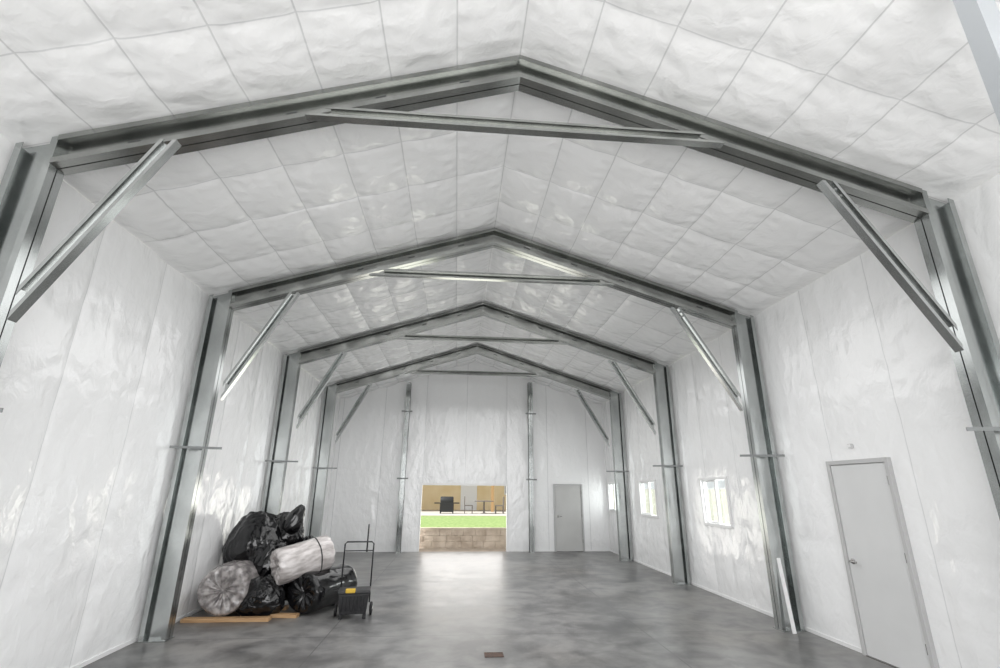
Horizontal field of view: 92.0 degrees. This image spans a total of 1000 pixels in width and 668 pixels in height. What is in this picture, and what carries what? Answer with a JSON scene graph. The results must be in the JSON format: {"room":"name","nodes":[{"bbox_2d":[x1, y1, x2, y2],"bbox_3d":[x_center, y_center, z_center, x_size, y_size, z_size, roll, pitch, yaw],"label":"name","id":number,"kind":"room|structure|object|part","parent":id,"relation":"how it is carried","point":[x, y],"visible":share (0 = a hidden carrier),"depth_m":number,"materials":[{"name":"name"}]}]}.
{"room":"empty warehouse","nodes":[
{"label":"empty warehouse","id":0,"kind":"room"},
{"bbox_2d":[0,133,340,667],"bbox_3d":[-4.477,1.663,6.859,0.048,4.606,17.400,2,-18,-5],"label":"wall","id":1,"kind":"structure","parent":0,"point":[96,375],"depth_m":5.34,"materials":[{"name":"white plastic"}]},
{"bbox_2d":[71,608,202,667],"bbox_3d":[-4.511,3.833,6.160,0.015,0.045,17.400,2,-18,-5],"label":"baseboard","id":2,"kind":"structure","parent":1,"relation":"attached to","point":[135,639],"depth_m":5.59,"materials":[{"name":"white"}]},
{"bbox_2d":[326,361,609,550],"bbox_3d":[-0.881,3.766,15.651,8.760,6.040,0.061,2,-18,-5],"label":"wall","id":3,"kind":"structure","parent":0,"point":[473,429],"depth_m":15.63,"materials":[{"name":"white plastic"}]},
{"bbox_2d":[417,483,507,551],"bbox_3d":[-1.129,5.708,15.080,2.766,1.990,0.120,2,-18,-5],"label":"trim","id":4,"kind":"structure","parent":3,"relation":"attached to","point":[422,484],"depth_m":15.22,"materials":[{"name":"white"}]},
{"bbox_2d":[335,550,609,551],"bbox_3d":[-0.906,6.627,14.755,8.730,0.045,0.015,2,-18,-5],"label":"baseboard","id":5,"kind":"structure","parent":3,"relation":"attached to","point":[335,550],"depth_m":14.61,"materials":[{"name":"white"}]},
{"bbox_2d":[553,484,584,551],"bbox_3d":[2.176,5.795,15.287,0.950,2.000,0.162,2,-18,-5],"label":"door","id":6,"kind":"structure","parent":3,"relation":"in","point":[569,536],"depth_m":15.27,"materials":[{"name":"grey metal"}]},
{"bbox_2d":[82,551,893,667],"bbox_3d":[-0.158,4.081,6.503,8.960,0.150,17.450,2,-18,-5],"label":"floor","id":7,"kind":"structure","parent":0,"point":[587,609],"depth_m":6.58,"materials":[{"name":"concrete"}]},
{"bbox_2d":[180,616,271,622],"bbox_3d":[-3.903,4.075,6.897,1.200,0.045,0.140,2,-18,-5],"label":"plank","id":8,"kind":"object","parent":7,"relation":"on","point":[227,618],"visible":1,"depth_m":6.85,"materials":[{"name":"brown wood"}]},
{"bbox_2d":[197,560,258,615],"bbox_3d":[-4.091,3.839,7.355,0.719,0.697,0.772,3,-18,-7],"label":"roll","id":9,"kind":"object","parent":7,"relation":"on","point":[222,590],"visible":0.85,"depth_m":7.05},
{"bbox_2d":[236,576,285,615],"bbox_3d":[-3.610,3.928,7.272,0.717,0.525,0.651,-8,-20,25],"label":"garbage bag","id":10,"kind":"object","parent":7,"relation":"on","point":[264,597],"visible":0.82,"depth_m":7.09,"materials":[{"name":"black plastic"}]},
{"bbox_2d":[270,535,334,584],"bbox_3d":[-3.106,3.555,7.619,0.931,0.671,0.561,15,-23,-38],"label":"roll","id":11,"kind":"object","parent":10,"relation":"on","point":[288,563],"visible":0.99,"depth_m":7.42,"materials":[{"name":"white plastic"}]},
{"bbox_2d":[240,613,299,617],"bbox_3d":[-3.404,4.160,7.147,0.840,0.045,0.120,0,-18,2],"label":"plank","id":12,"kind":"object","parent":7,"relation":"on","point":[277,615],"visible":0.52,"depth_m":7.09,"materials":[{"name":"brown wood"}]},
{"bbox_2d":[282,535,313,600],"bbox_3d":[-3.343,3.944,8.179,0.672,1.005,0.597,2,-18,-5],"label":"garbage bag","id":13,"kind":"object","parent":7,"relation":"on","point":[286,586],"visible":0.06,"depth_m":7.90,"materials":[{"name":"black plastic"}]},
{"bbox_2d":[287,564,356,613],"bbox_3d":[-2.816,4.061,7.738,0.633,0.594,1.024,-6,-19,20],"label":"garbage bag","id":14,"kind":"object","parent":7,"relation":"on","point":[313,591],"visible":0.75,"depth_m":7.37,"materials":[{"name":"black plastic"}]},
{"bbox_2d":[334,524,374,619],"bbox_3d":[-2.191,3.603,7.386,0.564,1.270,0.425,4,-18,-11],"label":"hand truck","id":15,"kind":"object","parent":7,"relation":"on","point":[351,600],"visible":1,"depth_m":7.12,"materials":[{"name":"black plastic"}]},
{"bbox_3d":[-2.191,3.868,7.288,0.470,0.045,0.370,4,-18,-11],"label":"lid","id":16,"kind":"part","parent":15,"relation":"part of","materials":[{"name":"black plastic"}]},
{"bbox_3d":[-2.229,3.704,7.541,0.461,0.871,0.032,4,-18,-11],"label":"handle frame","id":17,"kind":"part","parent":15,"relation":"part of","materials":[{"name":"grey metal"}]},
{"bbox_3d":[-2.112,3.262,7.728,0.024,0.410,0.024,4,-18,-11],"label":"handle post","id":18,"kind":"part","parent":15,"relation":"part of","materials":[{"name":"grey"}]},
{"bbox_2d":[394,382,411,552],"bbox_3d":[-3.023,4.063,15.203,0.340,5.168,0.240,2,-18,-5],"label":"post","id":19,"kind":"object","parent":7,"relation":"on","point":[407,411],"visible":1,"depth_m":15.06,"materials":[{"name":"metal"}]},
{"bbox_2d":[307,343,632,560],"bbox_3d":[-0.699,3.144,13.647,8.682,6.000,0.374,2,-18,-5],"label":"frame","id":20,"kind":"object","parent":7,"relation":"on","point":[321,467],"visible":0.92,"depth_m":13.98,"materials":[{"name":"metal"}]},
{"bbox_2d":[135,228,806,642],"bbox_3d":[-0.112,1.074,7.196,8.682,6.000,0.374,2,-18,-5],"label":"frame","id":21,"kind":"object","parent":7,"relation":"on","point":[163,596],"visible":1,"depth_m":7.38,"materials":[{"name":"metal"}]},
{"bbox_3d":[-4.295,3.807,6.019,0.340,0.012,0.220,2,-18,-5],"label":"plate","id":22,"kind":"part","parent":21,"relation":"part of","materials":[{"name":"metal"}]},
{"bbox_3d":[4.013,4.088,6.686,0.340,0.012,0.220,2,-18,-5],"label":"plate","id":23,"kind":"part","parent":21,"relation":"part of","materials":[{"name":"metal"}]},
{"bbox_2d":[261,302,691,584],"bbox_3d":[-0.406,2.109,10.421,8.682,6.000,0.374,2,-18,-5],"label":"frame","id":24,"kind":"object","parent":7,"relation":"on","point":[279,452],"visible":0.93,"depth_m":10.78,"materials":[{"name":"metal"}]},
{"bbox_3d":[3.719,5.123,9.911,0.340,0.012,0.220,2,-18,-5],"label":"plate","id":25,"kind":"part","parent":24,"relation":"part of","materials":[{"name":"metal"}]},
{"bbox_2d":[484,652,503,656],"bbox_3d":[-0.070,3.701,5.574,0.220,0.006,0.160,2,-18,-5],"label":"floor drain","id":26,"kind":"object","parent":7,"relation":"on","point":[486,654],"visible":1,"depth_m":5.57,"materials":[{"name":"metal"}]},
{"bbox_2d":[0,55,999,519],"bbox_3d":[0.182,0.039,3.971,8.682,6.000,0.374,2,-18,-5],"label":"frame","id":27,"kind":"object","parent":7,"relation":"on","point":[31,182],"visible":1,"depth_m":4.49,"materials":[{"name":"metal"}]},
{"bbox_2d":[526,382,536,552],"bbox_3d":[0.992,4.154,15.540,0.340,5.262,0.240,2,-18,-5],"label":"post","id":28,"kind":"object","parent":7,"relation":"on","point":[530,413],"visible":1,"depth_m":15.40,"materials":[{"name":"metal"}]},
{"bbox_2d":[776,558,796,633],"bbox_3d":[3.959,3.607,6.681,0.050,0.919,0.122,2,-18,-5],"label":"trim board","id":29,"kind":"object","parent":7,"relation":"on","point":[785,591],"visible":1,"depth_m":6.67,"materials":[{"name":"white"}]},
{"bbox_3d":[-4.067,4.176,8.074,0.913,0.584,0.688,2,-18,-5],"label":"garbage bag","id":30,"kind":"object","parent":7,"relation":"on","visible":0},
{"bbox_2d":[222,511,283,563],"bbox_3d":[-4.074,3.476,8.157,1.055,0.932,0.824,2,-18,-5],"label":"garbage bag","id":31,"kind":"object","parent":30,"relation":"on","point":[254,530],"visible":0.52,"depth_m":7.87,"materials":[{"name":"black plastic"}]},
{"bbox_2d":[275,512,304,545],"bbox_3d":[-3.714,3.374,8.328,0.662,0.588,0.571,2,-18,-5],"label":"garbage bag","id":32,"kind":"object","parent":31,"relation":"on","point":[290,538],"visible":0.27,"depth_m":8.16,"materials":[{"name":"black plastic"}]},
{"bbox_2d":[281,505,304,533],"bbox_3d":[-3.497,3.129,8.176,0.320,0.475,0.295,-7,-19,23],"label":"garbage bag","id":33,"kind":"object","parent":32,"relation":"on","point":[292,523],"visible":1,"depth_m":8.09,"materials":[{"name":"black plastic"}]},
{"bbox_2d":[251,539,286,575],"bbox_3d":[-3.760,3.680,7.850,0.710,0.674,0.559,2,-18,-5],"label":"garbage bag","id":34,"kind":"object","parent":30,"relation":"on","point":[261,562],"visible":0.23,"depth_m":7.69,"materials":[{"name":"black plastic"}]},
{"bbox_2d":[0,0,999,403],"bbox_3d":[-0.115,-1.058,8.130,8.800,1.430,17.400,2,-18,-5],"label":"ceiling","id":35,"kind":"structure","parent":0,"point":[894,89],"depth_m":4.99,"materials":[{"name":"white plastic"}]},
{"bbox_2d":[953,0,999,124],"bbox_3d":[2.994,-1.646,2.909,0.240,1.700,0.200,2,-18,-5],"label":"channel","id":36,"kind":"object","parent":35,"relation":"hanging from","point":[980,19],"visible":1,"depth_m":2.94,"materials":[{"name":"silver metal"}]},
{"bbox_2d":[602,173,999,667],"bbox_3d":[4.203,1.956,7.556,0.046,4.606,17.400,2,-18,-5],"label":"wall","id":37,"kind":"structure","parent":0,"point":[847,357],"depth_m":6.14,"materials":[{"name":"white plastic"}]},
{"bbox_2d":[608,482,615,511],"bbox_3d":[3.562,5.042,14.967,0.130,0.880,0.950,2,-18,-5],"label":"window","id":38,"kind":"structure","parent":37,"relation":"in","point":[610,493],"depth_m":15.31,"materials":[{"name":"white"}]},
{"bbox_3d":[3.550,5.103,15.157,0.040,0.780,0.450,2,-18,-5],"label":"sash","id":39,"kind":"part","parent":38,"relation":"part of","materials":[{"name":"white"}]},
{"bbox_2d":[638,480,658,517],"bbox_3d":[3.808,4.176,12.268,0.130,0.880,1.120,2,-18,-5],"label":"window","id":40,"kind":"structure","parent":37,"relation":"in","point":[641,483],"depth_m":12.39,"materials":[{"name":"white"}]},
{"bbox_3d":[3.792,4.250,12.499,0.040,0.780,0.535,2,-18,-5],"label":"sash","id":41,"kind":"part","parent":40,"relation":"part of","materials":[{"name":"white"}]},
{"bbox_2d":[699,477,733,528],"bbox_3d":[4.097,3.159,9.100,0.130,0.880,1.020,2,-18,-5],"label":"window","id":42,"kind":"structure","parent":37,"relation":"in","point":[702,481],"depth_m":9.18,"materials":[{"name":"white"}]},
{"bbox_3d":[4.083,3.225,9.307,0.040,0.780,0.485,2,-18,-5],"label":"sash","id":43,"kind":"part","parent":42,"relation":"part of","materials":[{"name":"white"}]},
{"bbox_2d":[610,550,861,652],"bbox_3d":[4.201,4.128,6.859,0.015,0.045,17.400,2,-18,-5],"label":"baseboard","id":44,"kind":"structure","parent":37,"relation":"attached to","point":[840,642],"depth_m":7.73,"materials":[{"name":"white"}]},
{"bbox_2d":[826,457,939,667],"bbox_3d":[4.341,2.583,5.570,0.162,2.200,0.950,2,-18,-5],"label":"door","id":45,"kind":"structure","parent":37,"relation":"in","point":[894,630],"depth_m":5.50,"materials":[{"name":"grey"}]},
{"label":"outside","id":46,"kind":"structure","parent":0,"visible":0},
{"bbox_3d":[-1.245,8.056,18.385,120.000,0.140,100.000,2,-18,-5],"label":"ground","id":47,"kind":"structure","parent":46,"visible":0},
{"bbox_2d":[419,549,505,551],"bbox_3d":[-0.949,6.876,15.180,16.000,0.150,0.850,2,-18,-5],"label":"dirt","id":48,"kind":"object","parent":47,"relation":"on","point":[420,550],"visible":0.07,"depth_m":15.15,"materials":[{"name":"brown soil"}]},
{"bbox_2d":[419,527,505,548],"bbox_3d":[-0.988,6.770,15.849,16.782,0.759,0.360,2,-18,-5],"label":"wall","id":49,"kind":"structure","parent":47,"relation":"on","point":[430,537],"depth_m":15.74,"materials":[{"name":"beige brick"}]},
{"bbox_2d":[420,516,505,527],"bbox_3d":[-1.345,7.998,19.643,16.000,0.740,7.630,2,-18,-5],"label":"lawn","id":50,"kind":"structure","parent":47,"relation":"on","point":[426,521],"depth_m":19.35,"materials":[{"name":"green plant"}]},
{"bbox_2d":[421,510,505,515],"bbox_3d":[-2.409,11.738,31.329,19.000,0.760,17.000,2,-18,-5],"label":"patio","id":51,"kind":"structure","parent":47,"relation":"on","point":[423,512],"depth_m":25.41,"materials":[{"name":"beige concrete"}]},
{"bbox_2d":[434,497,458,513],"bbox_3d":[-2.784,8.967,25.332,1.300,0.837,0.480,2,-18,-5],"label":"grill","id":52,"kind":"object","parent":51,"relation":"on","point":[446,503],"visible":0.98,"depth_m":25.12,"materials":[{"name":"black metal"}]},
{"bbox_2d":[440,497,453,502],"bbox_3d":[-2.782,8.794,25.387,0.680,0.474,0.474,2,-18,-5],"label":"hood","id":53,"kind":"object","parent":52,"relation":"attached to","point":[443,499],"depth_m":25.20,"materials":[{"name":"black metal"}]},
{"bbox_2d":[421,485,505,511],"bbox_3d":[-3.384,9.153,32.069,19.200,4.600,9.200,2,-18,-5],"label":"house","id":54,"kind":"structure","parent":51,"relation":"on","point":[431,494],"depth_m":29.76,"materials":[{"name":"beige"}]},
{"bbox_3d":[-1.925,9.773,29.879,1.000,2.100,0.070,2,-18,-5],"label":"door","id":55,"kind":"part","parent":54,"relation":"part of","materials":[{"name":"white"}]},
{"bbox_3d":[-0.428,8.829,27.888,0.160,2.700,0.160,2,-18,-5],"label":"patio post","id":56,"kind":"part","parent":54,"relation":"part of","materials":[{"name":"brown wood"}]},
{"bbox_2d":[464,496,472,513],"bbox_3d":[-1.664,8.998,25.423,0.450,0.850,0.440,2,-18,-5],"label":"patio chair","id":57,"kind":"object","parent":51,"relation":"on","point":[464,496],"visible":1,"depth_m":25.20,"materials":[{"name":"grey metal"}]},
{"bbox_2d":[475,501,493,513],"bbox_3d":[-0.843,9.126,25.457,1.040,0.640,1.040,2,-18,-5],"label":"patio table","id":58,"kind":"object","parent":51,"relation":"on","point":[475,501],"visible":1,"depth_m":25.32,"materials":[{"name":"grey metal"}]},
{"bbox_2d":[495,497,503,513],"bbox_3d":[-0.020,9.054,25.555,0.450,0.850,0.440,2,-18,-5],"label":"patio chair","id":59,"kind":"object","parent":51,"relation":"on","point":[503,497],"visible":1,"depth_m":25.39,"materials":[{"name":"grey"}]},
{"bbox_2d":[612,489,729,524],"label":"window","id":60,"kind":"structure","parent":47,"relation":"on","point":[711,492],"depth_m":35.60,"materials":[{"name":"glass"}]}
]}

